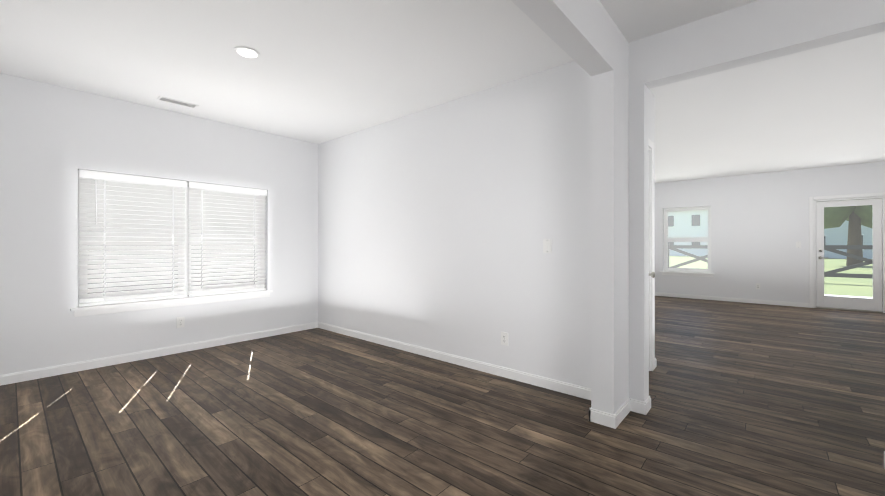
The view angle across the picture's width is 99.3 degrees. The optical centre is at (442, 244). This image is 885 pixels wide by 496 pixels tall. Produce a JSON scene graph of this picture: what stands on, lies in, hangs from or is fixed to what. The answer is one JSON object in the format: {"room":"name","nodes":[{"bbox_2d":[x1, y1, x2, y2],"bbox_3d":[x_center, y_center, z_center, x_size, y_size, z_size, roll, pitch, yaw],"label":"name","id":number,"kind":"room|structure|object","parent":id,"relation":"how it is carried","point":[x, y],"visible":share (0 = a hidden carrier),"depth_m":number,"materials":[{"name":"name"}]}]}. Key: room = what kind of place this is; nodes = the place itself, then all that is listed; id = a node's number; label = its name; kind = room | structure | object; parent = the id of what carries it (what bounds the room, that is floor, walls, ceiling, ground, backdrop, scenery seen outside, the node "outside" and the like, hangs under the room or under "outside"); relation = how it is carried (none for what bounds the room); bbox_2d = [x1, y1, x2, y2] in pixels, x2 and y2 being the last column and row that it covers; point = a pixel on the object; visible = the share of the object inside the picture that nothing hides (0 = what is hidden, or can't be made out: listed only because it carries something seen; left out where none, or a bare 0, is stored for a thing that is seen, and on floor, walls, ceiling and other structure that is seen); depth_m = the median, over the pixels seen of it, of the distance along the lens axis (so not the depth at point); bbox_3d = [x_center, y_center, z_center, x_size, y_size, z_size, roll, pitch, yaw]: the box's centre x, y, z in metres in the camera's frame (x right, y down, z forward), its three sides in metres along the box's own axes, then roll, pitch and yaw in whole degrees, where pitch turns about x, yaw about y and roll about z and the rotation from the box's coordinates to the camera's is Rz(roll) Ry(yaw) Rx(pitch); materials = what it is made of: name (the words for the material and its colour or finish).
{"room":"empty living room","nodes":[
{"label":"empty living room","id":0,"kind":"room"},
{"bbox_2d":[0,73,317,374],"bbox_3d":[-3.040,-0.129,4.160,0.200,2.650,3.820,0,0,41],"label":"wall","id":1,"kind":"structure","parent":0,"point":[54,139],"depth_m":3.72,"materials":[{"name":"paint"}]},
{"bbox_2d":[0,322,315,385],"bbox_3d":[-2.940,1.153,4.110,0.013,0.085,3.420,0,0,41],"label":"baseboard","id":2,"kind":"structure","parent":1,"relation":"attached to","point":[17,377],"depth_m":3.87,"materials":[{"name":"white wood"}]},
{"bbox_2d":[78,170,263,303],"bbox_3d":[-2.958,-0.059,4.308,0.080,1.306,1.776,0,0,41],"label":"window","id":3,"kind":"structure","parent":1,"relation":"in","point":[186,253],"depth_m":4.21,"materials":[{"name":"white plastic"}]},
{"bbox_2d":[78,169,266,306],"bbox_3d":[-2.884,-0.059,4.244,0.070,1.302,1.764,0,0,41],"label":"blinds","id":4,"kind":"object","parent":3,"relation":"attached to","point":[213,233],"visible":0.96,"depth_m":4.08,"materials":[{"name":"white plastic"}]},
{"bbox_2d":[70,290,272,316],"bbox_3d":[-2.875,0.639,4.234,0.140,0.085,1.880,0,0,41],"label":"window sill","id":5,"kind":"structure","parent":1,"relation":"attached to","point":[121,307],"depth_m":4.04,"materials":[{"name":"white wood"}]},
{"bbox_2d":[177,317,184,327],"bbox_3d":[-2.897,0.861,4.161,0.011,0.116,0.072,0,0,41],"label":"electrical outlet","id":6,"kind":"object","parent":1,"relation":"attached to","point":[180,322],"visible":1,"depth_m":4.16,"materials":[{"name":"white plastic"}]},
{"bbox_2d":[0,296,884,495],"bbox_3d":[2.047,1.268,2.911,9.600,0.150,13.400,0,0,41],"label":"floor","id":7,"kind":"structure","parent":0,"point":[751,399],"depth_m":2.52,"materials":[{"name":"brown wood"}]},
{"bbox_2d":[0,0,884,182],"bbox_3d":[2.047,-1.532,2.918,9.600,0.150,13.400,0,0,41],"label":"ceiling","id":8,"kind":"structure","parent":0,"point":[318,71],"depth_m":3.13,"materials":[{"name":"paint"}]},
{"bbox_2d":[157,96,198,108],"bbox_3d":[-2.705,-1.450,3.847,0.130,0.008,0.330,0,0,41],"label":"ceiling vent","id":9,"kind":"object","parent":8,"relation":"in","point":[174,101],"visible":0.98,"depth_m":3.84,"materials":[{"name":"white metal"}]},
{"bbox_2d":[234,47,259,58],"bbox_3d":[-1.479,-1.453,2.850,0.176,0.008,0.176,0,0,41],"label":"recessed light","id":10,"kind":"object","parent":8,"relation":"in","point":[247,52],"visible":1,"depth_m":2.84,"materials":[{"name":"white plastic"}]},
{"bbox_2d":[511,0,628,413],"bbox_3d":[-0.638,-0.138,0.537,0.145,2.650,5.890,0,0,41],"label":"wall","id":11,"kind":"structure","parent":0,"point":[588,37],"depth_m":2.49,"materials":[{"name":"paint"}]},
{"bbox_2d":[589,408,603,422],"bbox_3d":[1.098,1.150,2.659,0.013,0.085,0.323,0,0,41],"label":"baseboard","id":12,"kind":"structure","parent":11,"relation":"attached to","point":[594,414],"depth_m":2.52,"materials":[{"name":"white wood"}]},
{"bbox_2d":[608,398,635,428],"bbox_3d":[1.231,1.150,2.570,0.013,0.085,0.363,0,0,41],"label":"baseboard","id":13,"kind":"structure","parent":11,"relation":"attached to","point":[615,420],"depth_m":2.54,"materials":[{"name":"white wood"}]},
{"bbox_2d":[318,0,884,401],"bbox_3d":[1.705,-0.133,2.490,9.160,2.650,0.130,0,0,41],"label":"wall","id":14,"kind":"structure","parent":0,"point":[437,224],"depth_m":3.36,"materials":[{"name":"paint"}]},
{"bbox_2d":[316,322,590,399],"bbox_3d":[-0.287,1.153,4.117,4.015,0.085,0.013,0,0,41],"label":"baseboard","id":15,"kind":"structure","parent":14,"relation":"attached to","point":[559,386],"depth_m":3.60,"materials":[{"name":"white wood"}]},
{"bbox_2d":[501,332,507,345],"bbox_3d":[0.558,0.849,3.387,0.072,0.116,0.011,0,0,41],"label":"outlet","id":16,"kind":"object","parent":14,"relation":"attached to","point":[504,338],"visible":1,"depth_m":3.38,"materials":[{"name":"white plastic"}]},
{"bbox_2d":[543,239,551,252],"bbox_3d":[0.869,0.013,3.119,0.072,0.116,0.012,0,0,41],"label":"light switch","id":17,"kind":"object","parent":14,"relation":"attached to","point":[547,245],"visible":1,"depth_m":3.11,"materials":[{"name":"white plastic"}]},
{"bbox_2d":[648,89,651,258],"bbox_3d":[1.622,-0.131,3.249,0.120,2.650,0.910,0,0,41],"label":"wall","id":18,"kind":"structure","parent":0,"point":[651,127],"depth_m":3.55,"materials":[{"name":"paint"}]},
{"bbox_2d":[648,138,653,370],"bbox_3d":[1.700,0.112,3.327,0.136,2.165,0.820,0,0,41],"label":"door frame","id":19,"kind":"structure","parent":18,"relation":"attached to","point":[651,302],"depth_m":3.55,"materials":[{"name":"white wood"}]},
{"bbox_2d":[648,151,654,277],"bbox_3d":[1.743,0.147,3.290,0.103,2.074,0.658,0,0,41],"label":"closet door","id":20,"kind":"structure","parent":18,"relation":"in","point":[652,274],"depth_m":3.48,"materials":[{"name":"white wood"}]},
{"bbox_2d":[652,93,654,357],"bbox_3d":[1.076,-0.128,4.451,2.520,2.650,0.150,0,0,41],"label":"wall","id":21,"kind":"structure","parent":0,"point":[653,118],"depth_m":3.67,"materials":[{"name":"paint"}]},
{"bbox_2d":[655,161,884,302],"bbox_3d":[7.023,-0.122,7.283,7.800,2.650,0.200,0,0,41],"label":"wall","id":22,"kind":"structure","parent":0,"point":[759,225],"depth_m":7.66,"materials":[{"name":"paint"}]},
{"bbox_2d":[660,271,713,276],"bbox_3d":[5.506,0.669,8.489,1.024,0.085,0.130,0,0,41],"label":"sill","id":23,"kind":"structure","parent":22,"relation":"attached to","point":[696,274],"depth_m":8.43,"materials":[{"name":"white wood"}]},
{"bbox_2d":[664,206,710,272],"bbox_3d":[5.575,-0.109,8.571,0.920,1.466,0.080,0,0,41],"label":"window","id":24,"kind":"structure","parent":22,"relation":"in","point":[688,238],"depth_m":8.56,"materials":[{"name":"white plastic"}]},
{"bbox_2d":[655,292,808,307],"bbox_3d":[5.513,1.164,8.446,3.910,0.085,0.013,0,0,41],"label":"baseboard","id":25,"kind":"structure","parent":22,"relation":"attached to","point":[784,303],"depth_m":7.88,"materials":[{"name":"white wood"}]},
{"bbox_2d":[809,192,884,312],"bbox_3d":[7.432,0.147,6.898,1.020,2.110,0.185,0,0,41],"label":"door frame","id":26,"kind":"structure","parent":22,"relation":"attached to","point":[812,250],"depth_m":7.09,"materials":[{"name":"white painted wood"}]},
{"bbox_2d":[816,199,881,310],"bbox_3d":[7.417,0.185,6.881,0.822,1.987,0.100,0,0,41],"label":"patio door","id":27,"kind":"structure","parent":22,"relation":"in","point":[873,304],"depth_m":6.84,"materials":[{"name":"white"}]},
{"label":"outside","id":28,"kind":"structure","parent":0,"visible":0},
{"bbox_2d":[669,256,872,296],"bbox_3d":[22.626,1.545,33.376,170.000,0.240,200.000,0,0,41],"label":"lawn","id":29,"kind":"structure","parent":28,"point":[852,287],"depth_m":15.27,"materials":[{"name":"green plant"}]},
{"bbox_2d":[668,210,707,255],"bbox_3d":[29.678,-2.707,53.739,14.700,8.360,9.700,0,0,36],"label":"house","id":30,"kind":"structure","parent":29,"relation":"on","point":[696,220],"depth_m":47.25,"materials":[{"name":"white"}]},
{"bbox_2d":[668,243,872,278],"bbox_3d":[12.651,0.665,14.233,60.120,1.430,0.120,0,0,41],"label":"fence","id":31,"kind":"object","parent":29,"relation":"on","point":[832,248],"depth_m":13.18,"materials":[{"name":"grey wood"}]},
{"bbox_2d":[824,205,871,265],"bbox_3d":[26.995,-3.362,24.499,8.673,9.532,5.972,0,0,41],"label":"tree","id":32,"kind":"object","parent":29,"relation":"on","point":[839,216],"depth_m":24.17,"materials":[{"name":"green plant"}]},
{"bbox_2d":[824,220,872,258],"bbox_3d":[42.525,-2.634,42.605,14.168,8.160,10.373,0,0,41],"label":"house","id":33,"kind":"structure","parent":29,"relation":"on","point":[832,236],"depth_m":38.19,"materials":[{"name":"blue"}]},
{"bbox_2d":[824,294,872,298],"bbox_3d":[8.610,1.295,8.041,4.000,0.140,2.970,0,0,41],"label":"patio slab","id":34,"kind":"object","parent":29,"relation":"on","point":[848,296],"depth_m":8.87,"materials":[{"name":"grey concrete"}]}
]}

